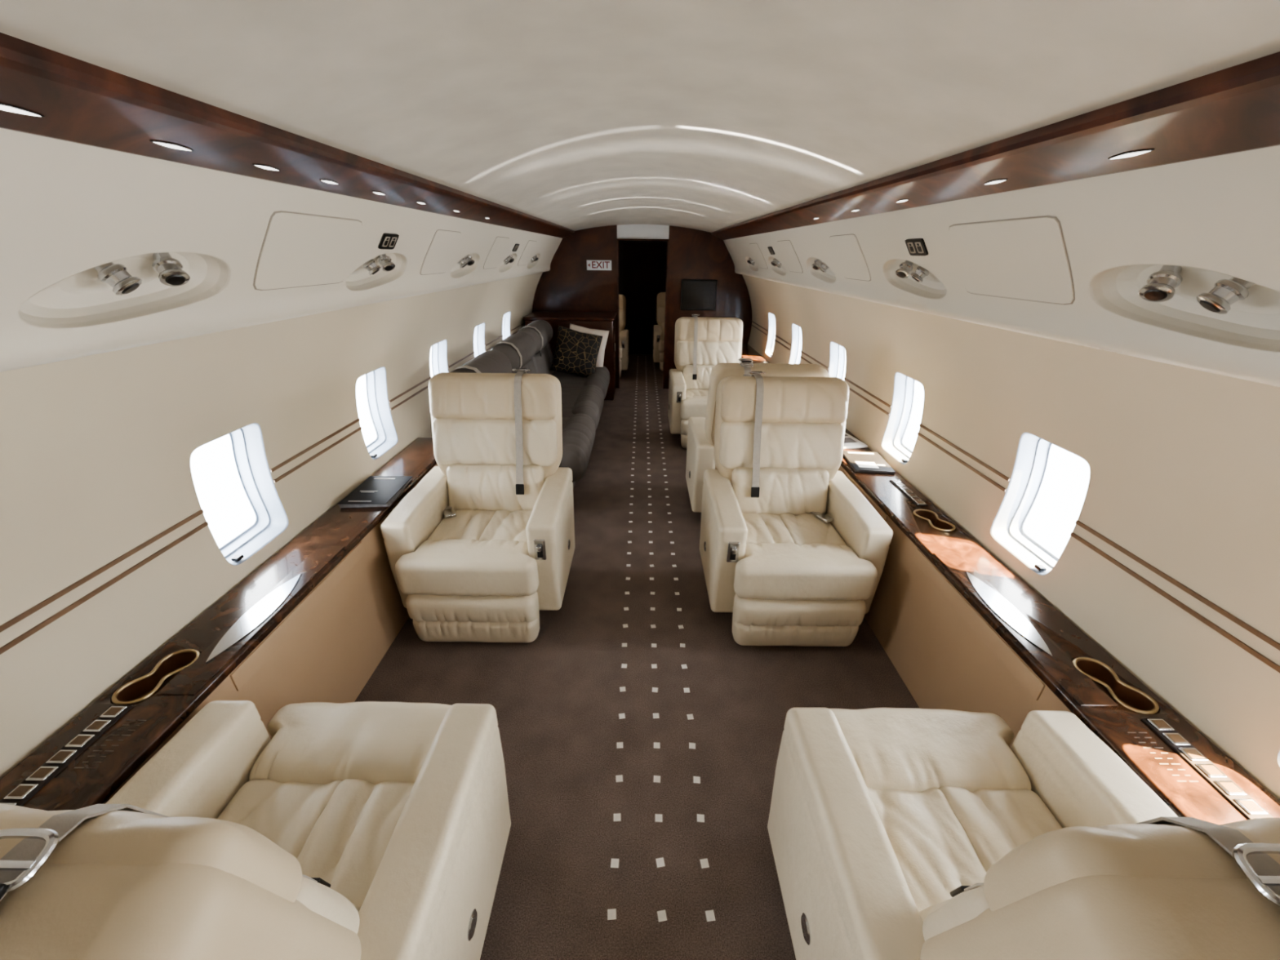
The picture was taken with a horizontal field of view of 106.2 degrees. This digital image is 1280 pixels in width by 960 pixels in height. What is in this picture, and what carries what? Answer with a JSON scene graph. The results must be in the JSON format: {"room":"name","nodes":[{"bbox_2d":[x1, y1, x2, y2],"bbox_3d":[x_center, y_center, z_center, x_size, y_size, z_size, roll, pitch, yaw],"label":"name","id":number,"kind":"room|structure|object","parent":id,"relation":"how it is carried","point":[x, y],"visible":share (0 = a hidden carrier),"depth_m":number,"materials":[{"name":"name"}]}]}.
{"room":"aircraft cabin","nodes":[
{"label":"aircraft cabin","id":0,"kind":"room"},
{"bbox_2d":[0,271,542,778],"bbox_3d":[-1.268,-0.929,3.549,0.202,1.870,10.200,1,25,0],"label":"wall","id":1,"kind":"structure","parent":0,"point":[96,451],"depth_m":1.32,"materials":[{"name":"beige plastic"}]},
{"bbox_2d":[15,251,232,328],"bbox_3d":[-1.092,-0.427,1.043,0.113,0.148,0.484,1,25,0],"label":"service recess","id":2,"kind":"object","parent":1,"relation":"attached to","point":[131,287],"visible":0.81,"depth_m":1.05,"materials":[{"name":"beige plastic"}]},
{"bbox_2d":[93,262,142,295],"bbox_3d":[-1.090,-0.430,0.999,0.075,0.086,0.059,1,25,0],"label":"spotlight","id":3,"kind":"object","parent":2,"relation":"attached to","point":[116,275],"depth_m":0.99,"materials":[{"name":"silver metal"}]},
{"bbox_2d":[151,252,190,286],"bbox_3d":[-1.084,-0.491,1.106,0.078,0.085,0.055,19,31,34],"label":"spotlight","id":4,"kind":"object","parent":2,"relation":"attached to","point":[169,271],"depth_m":1.09,"materials":[{"name":"silver metal"}]},
{"bbox_2d":[192,422,288,565],"bbox_3d":[-1.415,0.044,1.659,0.136,0.432,0.304,1,25,0],"label":"window","id":5,"kind":"structure","parent":1,"relation":"in","point":[247,442],"depth_m":1.78,"materials":[{"name":"white plastic"}]},
{"bbox_2d":[0,322,524,654],"bbox_3d":[-1.374,-0.342,2.499,0.009,0.055,7.800,1,25,0],"label":"trim","id":6,"kind":"structure","parent":1,"relation":"attached to","point":[88,577],"depth_m":1.31,"materials":[{"name":"brown wood"}]},
{"bbox_2d":[0,128,562,372],"bbox_3d":[-1.065,-1.024,2.176,0.305,0.383,7.800,1,25,0],"label":"overhead panel","id":7,"kind":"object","parent":1,"relation":"attached to","point":[68,209],"depth_m":1.02,"materials":[{"name":"beige plastic"}]},
{"bbox_2d":[253,210,361,290],"bbox_3d":[-1.027,-0.718,1.514,0.123,0.204,0.456,1,25,0],"label":"access panel","id":8,"kind":"object","parent":1,"relation":"attached to","point":[298,250],"visible":1,"depth_m":1.47,"materials":[{"name":"beige plastic"}]},
{"bbox_2d":[345,253,407,291],"bbox_3d":[-1.087,-0.865,1.975,0.113,0.148,0.484,1,25,0],"label":"service recess","id":9,"kind":"object","parent":1,"relation":"attached to","point":[384,268],"visible":0.78,"depth_m":2.02,"materials":[{"name":"beige plastic"}]},
{"bbox_2d":[362,258,380,275],"bbox_3d":[-1.084,-0.868,1.931,0.075,0.086,0.059,1,25,0],"label":"spotlight","id":10,"kind":"object","parent":9,"relation":"attached to","point":[370,265],"depth_m":1.92,"materials":[{"name":"silver metal"}]},
{"bbox_2d":[377,253,395,271],"bbox_3d":[-1.079,-0.930,2.038,0.078,0.085,0.055,19,31,34],"label":"spotlight","id":11,"kind":"object","parent":9,"relation":"attached to","point":[384,260],"depth_m":2.02,"materials":[{"name":"silver metal"}]},
{"bbox_2d":[360,366,397,459],"bbox_3d":[-1.410,-0.350,2.496,0.136,0.432,0.304,1,25,0],"label":"window","id":12,"kind":"structure","parent":1,"relation":"in","point":[376,382],"depth_m":2.62,"materials":[{"name":"white plastic"}]},
{"bbox_2d":[377,232,399,249],"bbox_3d":[-1.000,-0.950,1.913,0.042,0.058,0.124,1,25,0],"label":"sign plate","id":13,"kind":"object","parent":1,"relation":"attached to","point":[388,241],"visible":1,"depth_m":1.90,"materials":[{"name":"black plastic"}]},
{"bbox_2d":[431,339,448,375],"bbox_3d":[-1.405,-0.724,3.292,0.136,0.432,0.304,1,25,0],"label":"window","id":14,"kind":"structure","parent":1,"relation":"in","point":[439,350],"depth_m":3.39,"materials":[{"name":"white plastic"}]},
{"bbox_2d":[420,229,461,275],"bbox_3d":[-1.022,-1.169,2.473,0.123,0.204,0.346,1,25,0],"label":"access panel","id":15,"kind":"object","parent":1,"relation":"attached to","point":[442,247],"visible":1,"depth_m":2.45,"materials":[{"name":"beige plastic"}]},
{"bbox_2d":[450,253,479,278],"bbox_3d":[-1.081,-1.321,2.943,0.113,0.148,0.484,1,25,0],"label":"service recess","id":16,"kind":"object","parent":1,"relation":"attached to","point":[469,263],"visible":0.54,"depth_m":3.00,"materials":[{"name":"beige plastic"}]},
{"bbox_2d":[457,257,467,267],"bbox_3d":[-1.079,-1.324,2.899,0.075,0.086,0.059,1,25,0],"label":"spotlight","id":17,"kind":"object","parent":16,"relation":"attached to","point":[462,262],"depth_m":2.89,"materials":[{"name":"silver metal"}]},
{"bbox_2d":[464,254,474,266],"bbox_3d":[-1.073,-1.385,3.006,0.078,0.085,0.055,19,31,34],"label":"spotlight","id":18,"kind":"object","parent":16,"relation":"attached to","point":[468,258],"depth_m":2.99,"materials":[{"name":"silver metal"}]},
{"bbox_2d":[473,322,485,356],"bbox_3d":[-1.401,-1.103,4.098,0.136,0.432,0.304,1,25,0],"label":"window","id":19,"kind":"structure","parent":1,"relation":"in","point":[479,331],"depth_m":4.20,"materials":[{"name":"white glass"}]},
{"bbox_2d":[483,236,509,269],"bbox_3d":[-1.016,-1.608,3.405,0.123,0.204,0.346,1,25,0],"label":"access panel","id":20,"kind":"object","parent":1,"relation":"attached to","point":[495,254],"visible":1,"depth_m":3.39,"materials":[{"name":"beige plastic"}]},
{"bbox_2d":[502,311,511,339],"bbox_3d":[-1.396,-1.482,4.903,0.136,0.432,0.304,1,25,0],"label":"window","id":21,"kind":"structure","parent":1,"relation":"in","point":[506,318],"depth_m":5.00,"materials":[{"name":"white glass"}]},
{"bbox_2d":[498,253,517,272],"bbox_3d":[-1.076,-1.759,3.875,0.113,0.148,0.484,1,25,0],"label":"service recess","id":22,"kind":"object","parent":1,"relation":"attached to","point":[511,260],"visible":0.58,"depth_m":3.94,"materials":[{"name":"beige plastic"}]},
{"bbox_2d":[503,257,510,264],"bbox_3d":[-1.073,-1.762,3.831,0.075,0.086,0.059,1,25,0],"label":"spotlight","id":23,"kind":"object","parent":22,"relation":"attached to","point":[506,261],"depth_m":3.82,"materials":[{"name":"silver metal"}]},
{"bbox_2d":[507,254,514,262],"bbox_3d":[-1.067,-1.822,3.934,0.074,0.085,0.065,1,25,0],"label":"spotlight","id":24,"kind":"object","parent":22,"relation":"attached to","point":[509,257],"depth_m":3.92,"materials":[{"name":"silver metal"}]},
{"bbox_2d":[512,243,519,251],"bbox_3d":[-0.989,-1.853,3.831,0.042,0.058,0.124,1,25,0],"label":"sign plate","id":25,"kind":"object","parent":1,"relation":"attached to","point":[517,245],"visible":1,"depth_m":3.82,"materials":[{"name":"black plastic"}]},
{"bbox_2d":[517,240,536,266],"bbox_3d":[-1.011,-2.034,4.310,0.123,0.204,0.346,1,25,0],"label":"access panel","id":26,"kind":"object","parent":1,"relation":"attached to","point":[523,260],"visible":1,"depth_m":4.29,"materials":[{"name":"beige plastic"}]},
{"bbox_2d":[527,253,540,268],"bbox_3d":[-1.071,-2.185,4.780,0.113,0.148,0.484,1,25,0],"label":"service recess","id":27,"kind":"object","parent":1,"relation":"attached to","point":[534,260],"visible":0.5,"depth_m":4.86,"materials":[{"name":"beige plastic"}]},
{"bbox_2d":[0,32,574,238],"bbox_3d":[-0.853,-1.216,2.074,0.150,0.105,7.780,1,25,0],"label":"trim","id":28,"kind":"structure","parent":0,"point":[79,101],"depth_m":0.88,"materials":[{"name":"brown wood"}]},
{"bbox_2d":[0,102,44,116],"bbox_3d":[-0.881,-0.519,0.667,0.016,0.013,0.092,1,25,0],"label":"light","id":29,"kind":"object","parent":28,"relation":"in","point":[4,107],"visible":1,"depth_m":0.68,"materials":[{"name":"white plastic"}]},
{"bbox_2d":[150,140,193,151],"bbox_3d":[-0.879,-0.630,0.902,0.016,0.013,0.092,1,25,0],"label":"light","id":30,"kind":"object","parent":28,"relation":"in","point":[171,145],"visible":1,"depth_m":0.90,"materials":[{"name":"white plastic"}]},
{"bbox_2d":[252,164,279,170],"bbox_3d":[-0.878,-0.737,1.128,0.016,0.013,0.092,1,25,0],"label":"light","id":31,"kind":"object","parent":28,"relation":"in","point":[263,166],"visible":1,"depth_m":1.12,"materials":[{"name":"white plastic"}]},
{"bbox_2d":[320,179,338,184],"bbox_3d":[-0.877,-0.843,1.355,0.016,0.013,0.092,1,25,0],"label":"light","id":32,"kind":"object","parent":28,"relation":"in","point":[327,181],"visible":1,"depth_m":1.35,"materials":[{"name":"white plastic"}]},
{"bbox_2d":[371,191,385,195],"bbox_3d":[-0.875,-0.962,1.608,0.016,0.013,0.092,1,25,0],"label":"light","id":33,"kind":"object","parent":28,"relation":"in","point":[374,192],"visible":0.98,"depth_m":1.60,"materials":[{"name":"white plastic"}]},
{"bbox_2d":[354,354,919,959],"bbox_3d":[0.001,-0.068,3.947,2.720,0.002,10.200,1,25,0],"label":"floor","id":34,"kind":"structure","parent":0,"point":[641,741],"depth_m":1.87,"materials":[{"name":"carpet"}]},
{"bbox_2d":[0,437,438,810],"bbox_3d":[-1.241,0.910,1.121,0.244,0.608,4.240,1,25,0],"label":"ledge","id":35,"kind":"object","parent":34,"relation":"on","point":[314,622],"visible":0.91,"depth_m":1.49,"materials":[{"name":"brown wood"}]},
{"bbox_2d":[337,475,413,507],"bbox_3d":[-1.216,0.051,2.230,0.228,0.019,0.304,0,25,-1],"label":"magazine","id":36,"kind":"object","parent":35,"relation":"on","point":[375,491],"visible":1,"depth_m":2.20,"materials":[{"name":"paper"}]},
{"bbox_2d":[348,478,395,501],"bbox_3d":[-1.236,0.043,2.224,0.100,0.001,0.243,0,25,-1],"label":"print","id":37,"kind":"object","parent":36,"relation":"on","point":[374,488],"depth_m":2.22,"materials":[{"name":"paper"}]},
{"bbox_2d":[0,700,511,959],"bbox_3d":[-0.728,0.714,0.961,0.737,1.111,0.834,1,25,0],"label":"armchair","id":38,"kind":"object","parent":34,"relation":"on","point":[363,830],"visible":1,"depth_m":0.91,"materials":[{"name":"beige leather"}]},
{"bbox_2d":[217,778,414,907],"bbox_3d":[-0.732,0.846,1.054,0.490,0.139,0.340,1,25,0],"label":"seat cushion","id":39,"kind":"object","parent":38,"relation":"on","point":[340,832],"depth_m":1.09,"materials":[{"name":"beige leather"}]},
{"bbox_2d":[380,368,574,642],"bbox_3d":[-0.721,0.092,2.284,0.737,1.111,0.834,1,25,0],"label":"armchair","id":40,"kind":"object","parent":34,"relation":"on","point":[484,543],"visible":1,"depth_m":2.25,"materials":[{"name":"beige leather"}]},
{"bbox_2d":[426,509,531,542],"bbox_3d":[-0.725,0.248,2.326,0.490,0.139,0.340,1,25,0],"label":"seat cushion","id":41,"kind":"object","parent":40,"relation":"on","point":[477,525],"depth_m":2.26,"materials":[{"name":"beige leather"}]},
{"bbox_2d":[450,320,609,488],"bbox_3d":[-0.786,-0.775,4.282,0.881,0.979,2.740,1,25,0],"label":"divan","id":42,"kind":"object","parent":34,"relation":"on","point":[583,398],"visible":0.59,"depth_m":3.97,"materials":[{"name":"grey leather"}]},
{"bbox_2d":[521,358,537,373],"bbox_3d":[-1.075,-0.830,4.258,0.246,0.387,0.904,1,25,0],"label":"cushion","id":43,"kind":"object","parent":42,"relation":"on","point":[530,364],"depth_m":4.40,"materials":[{"name":"grey leather"}]},
{"bbox_2d":[532,342,553,374],"bbox_3d":[-1.071,-1.219,5.085,0.246,0.387,0.904,1,25,0],"label":"cushion","id":44,"kind":"object","parent":42,"relation":"on","point":[543,358],"depth_m":4.92,"materials":[{"name":"grey fabric"}]},
{"bbox_2d":[558,417,568,467],"bbox_3d":[-0.797,-0.268,3.509,0.660,0.170,0.904,1,25,0],"label":"seat cushion","id":45,"kind":"object","parent":42,"relation":"on","point":[564,463],"depth_m":3.10,"materials":[{"name":"grey leather"}]},
{"bbox_2d":[551,371,586,388],"bbox_3d":[-0.787,-1.047,5.165,0.660,0.169,0.904,1,25,0],"label":"seat cushion","id":46,"kind":"object","parent":42,"relation":"on","point":[567,380],"depth_m":4.93,"materials":[{"name":"grey leather"}]},
{"bbox_2d":[561,388,582,417],"bbox_3d":[-0.792,-0.658,4.337,0.660,0.170,0.904,1,25,0],"label":"seat cushion","id":47,"kind":"object","parent":42,"relation":"on","point":[571,397],"depth_m":4.20,"materials":[{"name":"grey leather"}]},
{"bbox_2d":[550,324,602,377],"bbox_3d":[-0.664,-1.329,5.038,0.566,0.551,0.235,-3,25,-8],"label":"throw pillow","id":48,"kind":"object","parent":42,"relation":"on","point":[576,353],"visible":0.98,"depth_m":4.97,"materials":[{"name":"black fabric"}]},
{"bbox_2d":[569,323,608,367],"bbox_3d":[-0.592,-1.464,5.316,0.498,0.487,0.210,3,25,6],"label":"throw pillow","id":49,"kind":"object","parent":42,"relation":"on","point":[604,334],"visible":0.23,"depth_m":5.25,"materials":[{"name":"beige fabric"}]},
{"bbox_2d":[523,311,616,400],"bbox_3d":[-0.806,-1.524,5.894,1.034,0.960,0.610,1,25,0],"label":"base cabinet","id":50,"kind":"object","parent":34,"relation":"on","point":[606,321],"visible":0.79,"depth_m":5.55,"materials":[{"name":"brown wood"}]},
{"bbox_2d":[618,294,628,377],"bbox_3d":[-0.532,-2.078,6.898,0.737,1.111,0.834,1,25,0],"label":"armchair","id":51,"kind":"object","parent":34,"relation":"on","point":[624,333],"visible":0.13,"depth_m":6.83,"materials":[{"name":"beige leather"}]},
{"bbox_2d":[653,292,665,370],"bbox_3d":[0.576,-2.298,7.396,0.737,1.111,0.834,1,25,0],"label":"armchair","id":52,"kind":"object","parent":34,"relation":"on","point":[659,330],"visible":0.23,"depth_m":7.34,"materials":[{"name":"beige leather"}]},
{"bbox_2d":[667,314,742,448],"bbox_3d":[0.649,-0.926,4.482,0.737,1.111,0.834,1,25,0],"label":"armchair","id":53,"kind":"object","parent":34,"relation":"on","point":[701,344],"visible":0.62,"depth_m":4.51,"materials":[{"name":"beige leather"}]},
{"bbox_2d":[685,389,708,397],"bbox_3d":[0.649,-0.770,4.524,0.490,0.139,0.340,1,25,0],"label":"seat cushion","id":54,"kind":"object","parent":53,"relation":"on","point":[689,393],"depth_m":4.47,"materials":[{"name":"beige leather"}]},
{"bbox_2d":[685,358,830,512],"bbox_3d":[0.701,-0.284,3.119,0.737,1.111,0.834,1,25,0],"label":"armchair","id":55,"kind":"object","parent":34,"relation":"on","point":[700,433],"visible":0.22,"depth_m":2.78,"materials":[{"name":"beige leather"}]},
{"bbox_2d":[699,371,893,646],"bbox_3d":[0.696,0.109,2.284,0.737,1.111,0.834,1,25,0],"label":"armchair","id":56,"kind":"object","parent":34,"relation":"on","point":[789,546],"visible":1,"depth_m":2.25,"materials":[{"name":"beige leather"}]},
{"bbox_2d":[742,512,846,546],"bbox_3d":[0.697,0.265,2.326,0.490,0.139,0.340,1,25,0],"label":"seat cushion","id":57,"kind":"object","parent":56,"relation":"on","point":[797,528],"depth_m":2.27,"materials":[{"name":"beige leather"}]},
{"bbox_2d":[741,343,1279,824],"bbox_3d":[1.228,0.186,2.722,0.244,0.608,7.780,1,25,0],"label":"ledge","id":58,"kind":"object","parent":34,"relation":"on","point":[962,631],"visible":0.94,"depth_m":1.52,"materials":[{"name":"brown wood"}]},
{"bbox_2d":[843,432,867,448],"bbox_3d":[1.228,-0.245,2.928,0.180,0.014,0.260,-4,26,-10],"label":"magazine","id":59,"kind":"object","parent":58,"relation":"on","point":[850,442],"visible":0.33,"depth_m":2.85,"materials":[{"name":"paper"}]},
{"bbox_2d":[844,434,857,443],"bbox_3d":[1.225,-0.257,2.939,0.140,0.001,0.170,-4,26,-10],"label":"print","id":60,"kind":"object","parent":59,"relation":"on","point":[848,438],"depth_m":2.91},
{"bbox_2d":[842,450,895,474],"bbox_3d":[1.236,-0.100,2.620,0.200,0.014,0.280,3,25,5],"label":"magazine","id":61,"kind":"object","parent":58,"relation":"on","point":[860,461],"visible":0.86,"depth_m":2.59,"materials":[{"name":"paper"}]},
{"bbox_2d":[847,451,885,468],"bbox_3d":[1.240,-0.110,2.626,0.145,0.001,0.220,3,25,5],"label":"print","id":62,"kind":"object","parent":61,"relation":"on","point":[860,460],"depth_m":2.62,"materials":[{"name":"paper"}]},
{"bbox_2d":[767,707,1279,959],"bbox_3d":[0.731,0.732,0.961,0.737,1.111,0.834,1,25,0],"label":"armchair","id":63,"kind":"object","parent":34,"relation":"on","point":[895,833],"visible":1,"depth_m":0.94,"materials":[{"name":"beige leather"}]},
{"bbox_2d":[866,786,1062,911],"bbox_3d":[0.732,0.864,1.054,0.490,0.139,0.340,1,25,0],"label":"seat cushion","id":64,"kind":"object","parent":63,"relation":"on","point":[943,839],"depth_m":1.09,"materials":[{"name":"beige leather"}]},
{"bbox_2d":[0,0,1279,232],"bbox_3d":[0.022,-1.813,3.125,2.660,0.170,10.200,1,25,0],"label":"ceiling","id":65,"kind":"structure","parent":0,"point":[710,116],"depth_m":0.96,"materials":[{"name":"paint"}]},
{"bbox_2d":[532,224,751,388],"bbox_3d":[0.026,-2.102,6.006,2.757,1.930,0.060,1,25,0],"label":"wall","id":66,"kind":"structure","parent":0,"point":[693,254],"depth_m":5.80,"materials":[{"name":"brown wood"}]},
{"bbox_2d":[586,260,611,270],"bbox_3d":[-0.489,-2.569,5.752,0.296,0.110,0.008,1,25,0],"label":"exit sign","id":67,"kind":"object","parent":66,"relation":"attached to","point":[591,264],"visible":1,"depth_m":5.75,"materials":[{"name":"white plastic"}]},
{"bbox_2d":[617,238,669,388],"bbox_3d":[0.025,-2.033,6.039,0.610,1.777,0.080,1,25,0],"label":"door frame","id":68,"kind":"structure","parent":66,"relation":"attached to","point":[618,239],"depth_m":5.91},
{"bbox_2d":[680,279,717,310],"bbox_3d":[0.718,-2.258,5.873,0.430,0.350,0.038,1,25,0],"label":"wall screen","id":69,"kind":"object","parent":66,"relation":"attached to","point":[695,295],"visible":1,"depth_m":5.86,"materials":[{"name":"black plastic"}]},
{"bbox_2d":[711,51,1279,239],"bbox_3d":[0.883,-1.195,2.074,0.150,0.105,7.780,1,25,0],"label":"trim","id":70,"kind":"structure","parent":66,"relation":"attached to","point":[1236,108],"depth_m":0.90,"materials":[{"name":"brown wood"}]},
{"bbox_2d":[896,199,908,202],"bbox_3d":[0.899,-0.958,1.644,0.016,0.013,0.092,1,25,0],"label":"light","id":71,"kind":"object","parent":70,"relation":"in","point":[900,200],"visible":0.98,"depth_m":1.64,"materials":[{"name":"white plastic"}]},
{"bbox_2d":[983,178,1008,184],"bbox_3d":[0.896,-0.753,1.210,0.016,0.013,0.092,1,25,0],"label":"light","id":72,"kind":"object","parent":70,"relation":"in","point":[995,181],"visible":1,"depth_m":1.21,"materials":[{"name":"white plastic"}]},
{"bbox_2d":[1107,148,1155,159],"bbox_3d":[0.894,-0.596,0.875,0.016,0.013,0.092,1,25,0],"label":"light","id":73,"kind":"object","parent":70,"relation":"in","point":[1132,153],"visible":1,"depth_m":0.87,"materials":[{"name":"white plastic"}]},
{"bbox_2d":[618,240,666,354],"bbox_3d":[0.038,-3.111,8.184,2.720,1.900,0.060,1,25,0],"label":"wall","id":74,"kind":"structure","parent":0,"point":[620,242],"depth_m":7.91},
{"bbox_2d":[622,242,666,353],"bbox_3d":[0.077,-3.035,8.142,0.720,1.760,0.080,1,25,0],"label":"doorway","id":75,"kind":"structure","parent":74,"relation":"in","point":[644,264],"depth_m":8.04,"materials":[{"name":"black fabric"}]},
{"bbox_2d":[742,274,1279,800],"bbox_3d":[1.290,-0.897,3.549,0.202,1.870,10.200,1,25,0],"label":"wall","id":76,"kind":"structure","parent":0,"point":[1184,463],"depth_m":1.32,"materials":[{"name":"beige plastic"}]},
{"bbox_2d":[745,256,757,271],"bbox_3d":[1.124,-2.158,4.780,0.113,0.148,0.484,1,25,0],"label":"service recess","id":77,"kind":"object","parent":76,"relation":"attached to","point":[750,263],"visible":0.59,"depth_m":4.85,"materials":[{"name":"beige plastic"}]},
{"bbox_2d":[749,243,767,268],"bbox_3d":[1.061,-2.008,4.310,0.123,0.204,0.346,1,25,0],"label":"access panel","id":78,"kind":"object","parent":76,"relation":"attached to","point":[761,261],"visible":1,"depth_m":4.30,"materials":[{"name":"beige plastic"}]},
{"bbox_2d":[764,312,775,357],"bbox_3d":[1.433,-1.541,5.102,0.136,0.432,0.304,1,25,0],"label":"window","id":79,"kind":"structure","parent":76,"relation":"in","point":[771,331],"depth_m":5.24,"materials":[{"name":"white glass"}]},
{"bbox_2d":[767,246,774,254],"bbox_3d":[1.034,-1.806,3.786,0.042,0.058,0.124,1,25,0],"label":"sign plate","id":80,"kind":"object","parent":76,"relation":"attached to","point":[770,248],"visible":1,"depth_m":3.77,"materials":[{"name":"black plastic"}]},
{"bbox_2d":[768,256,786,275],"bbox_3d":[1.118,-1.733,3.875,0.113,0.148,0.484,1,25,0],"label":"service recess","id":81,"kind":"object","parent":76,"relation":"attached to","point":[775,265],"visible":0.63,"depth_m":3.94,"materials":[{"name":"beige plastic"}]},
{"bbox_2d":[771,257,777,266],"bbox_3d":[1.112,-1.797,3.938,0.078,0.085,0.055,-18,31,-34],"label":"spotlight","id":82,"kind":"object","parent":81,"relation":"attached to","point":[775,260],"depth_m":3.92,"materials":[{"name":"silver metal"}]},
{"bbox_2d":[775,260,782,267],"bbox_3d":[1.116,-1.736,3.831,0.075,0.086,0.059,1,25,0],"label":"spotlight","id":83,"kind":"object","parent":81,"relation":"attached to","point":[779,264],"depth_m":3.82,"materials":[{"name":"silver plastic"}]},
{"bbox_2d":[777,240,803,273],"bbox_3d":[1.055,-1.574,3.387,0.123,0.204,0.346,1,25,0],"label":"access panel","id":84,"kind":"object","parent":76,"relation":"attached to","point":[793,264],"visible":1,"depth_m":3.37,"materials":[{"name":"beige plastic"}]},
{"bbox_2d":[788,323,802,364],"bbox_3d":[1.429,-1.158,4.288,0.136,0.432,0.304,1,25,0],"label":"window","id":85,"kind":"structure","parent":76,"relation":"in","point":[797,339],"depth_m":4.41,"materials":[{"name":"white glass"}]},
{"bbox_2d":[806,257,835,283],"bbox_3d":[1.113,-1.286,2.925,0.113,0.148,0.484,1,25,0],"label":"service recess","id":86,"kind":"object","parent":76,"relation":"attached to","point":[818,268],"visible":0.7,"depth_m":2.98,"materials":[{"name":"beige plastic"}]},
{"bbox_2d":[811,258,822,270],"bbox_3d":[1.107,-1.350,2.988,0.078,0.085,0.055,-18,31,-34],"label":"spotlight","id":87,"kind":"object","parent":86,"relation":"attached to","point":[817,263],"depth_m":2.97,"materials":[{"name":"silver metal"}]},
{"bbox_2d":[818,262,829,272],"bbox_3d":[1.111,-1.289,2.881,0.075,0.086,0.059,1,25,0],"label":"spotlight","id":88,"kind":"object","parent":86,"relation":"attached to","point":[824,267],"depth_m":2.87,"materials":[{"name":"silver metal"}]},
{"bbox_2d":[828,341,844,379],"bbox_3d":[1.423,-0.741,3.401,0.136,0.432,0.304,1,25,0],"label":"window","id":89,"kind":"structure","parent":76,"relation":"in","point":[837,362],"depth_m":3.50,"materials":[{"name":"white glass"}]},
{"bbox_2d":[829,234,871,280],"bbox_3d":[1.050,-1.114,2.409,0.123,0.204,0.346,1,25,0],"label":"access panel","id":90,"kind":"object","parent":76,"relation":"attached to","point":[846,247],"visible":1,"depth_m":2.39,"materials":[{"name":"beige plastic"}]},
{"bbox_2d":[881,372,917,464],"bbox_3d":[1.418,-0.324,2.514,0.136,0.432,0.304,1,25,0],"label":"window","id":91,"kind":"structure","parent":76,"relation":"in","point":[904,385],"depth_m":2.64,"materials":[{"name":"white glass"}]},
{"bbox_2d":[882,258,946,299],"bbox_3d":[1.107,-0.817,1.930,0.113,0.148,0.484,1,25,0],"label":"service recess","id":92,"kind":"object","parent":76,"relation":"attached to","point":[908,276],"visible":0.73,"depth_m":1.98,"materials":[{"name":"beige plastic"}]},
{"bbox_2d":[895,260,913,278],"bbox_3d":[1.101,-0.882,1.993,0.078,0.085,0.055,-18,31,-34],"label":"spotlight","id":93,"kind":"object","parent":92,"relation":"attached to","point":[907,266],"depth_m":1.98,"materials":[{"name":"silver metal"}]},
{"bbox_2d":[910,266,928,282],"bbox_3d":[1.105,-0.820,1.886,0.075,0.086,0.059,1,25,0],"label":"spotlight","id":94,"kind":"object","parent":92,"relation":"attached to","point":[921,273],"depth_m":1.88,"materials":[{"name":"silver metal"}]},
{"bbox_2d":[905,238,928,255],"bbox_3d":[1.023,-0.861,1.777,0.042,0.058,0.124,1,25,0],"label":"sign plate","id":95,"kind":"object","parent":76,"relation":"attached to","point":[916,246],"visible":1,"depth_m":1.77,"materials":[{"name":"black plastic"}]},
{"bbox_2d":[723,145,1279,386],"bbox_3d":[1.090,-0.998,2.176,0.305,0.383,7.800,1,25,0],"label":"panel","id":96,"kind":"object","parent":76,"relation":"attached to","point":[1221,213],"depth_m":1.06,"materials":[{"name":"beige plastic"}]},
{"bbox_2d":[948,215,1075,305],"bbox_3d":[1.044,-0.629,1.378,0.123,0.204,0.456,1,25,0],"label":"access panel","id":97,"kind":"object","parent":76,"relation":"attached to","point":[1026,258],"visible":1,"depth_m":1.33,"materials":[{"name":"beige plastic"}]},
{"bbox_2d":[751,320,1279,672],"bbox_3d":[1.382,-0.308,2.499,0.009,0.055,7.800,1,25,0],"label":"trim","id":98,"kind":"structure","parent":76,"relation":"attached to","point":[1273,665],"depth_m":1.31,"materials":[{"name":"brown wood"}]},
{"bbox_2d":[990,432,1084,575],"bbox_3d":[1.413,0.079,1.659,0.136,0.432,0.304,1,25,0],"label":"window","id":99,"kind":"structure","parent":76,"relation":"in","point":[1033,452],"depth_m":1.78,"materials":[{"name":"white plastic"}]},
{"bbox_2d":[1087,263,1279,352],"bbox_3d":[1.101,-0.353,0.944,0.113,0.148,0.484,1,25,0],"label":"service recess","id":100,"kind":"object","parent":76,"relation":"attached to","point":[1214,306],"visible":0.82,"depth_m":0.98,"materials":[{"name":"beige plastic"}]},
{"bbox_2d":[1137,264,1182,302],"bbox_3d":[1.095,-0.418,1.006,0.078,0.085,0.055,-18,31,-34],"label":"spotlight","id":101,"kind":"object","parent":100,"relation":"attached to","point":[1162,285],"depth_m":1.00,"materials":[{"name":"silver metal"}]},
{"bbox_2d":[1195,276,1255,314],"bbox_3d":[1.099,-0.356,0.899,0.075,0.086,0.059,1,25,0],"label":"spotlight","id":102,"kind":"object","parent":100,"relation":"attached to","point":[1226,291],"depth_m":0.89,"materials":[{"name":"silver metal"}]},
{"bbox_2d":[1277,751,1279,766],"bbox_3d":[1.409,0.477,0.813,0.136,0.432,0.304,1,25,0],"label":"window","id":103,"kind":"structure","parent":76,"relation":"in","point":[1278,754],"depth_m":1.02,"materials":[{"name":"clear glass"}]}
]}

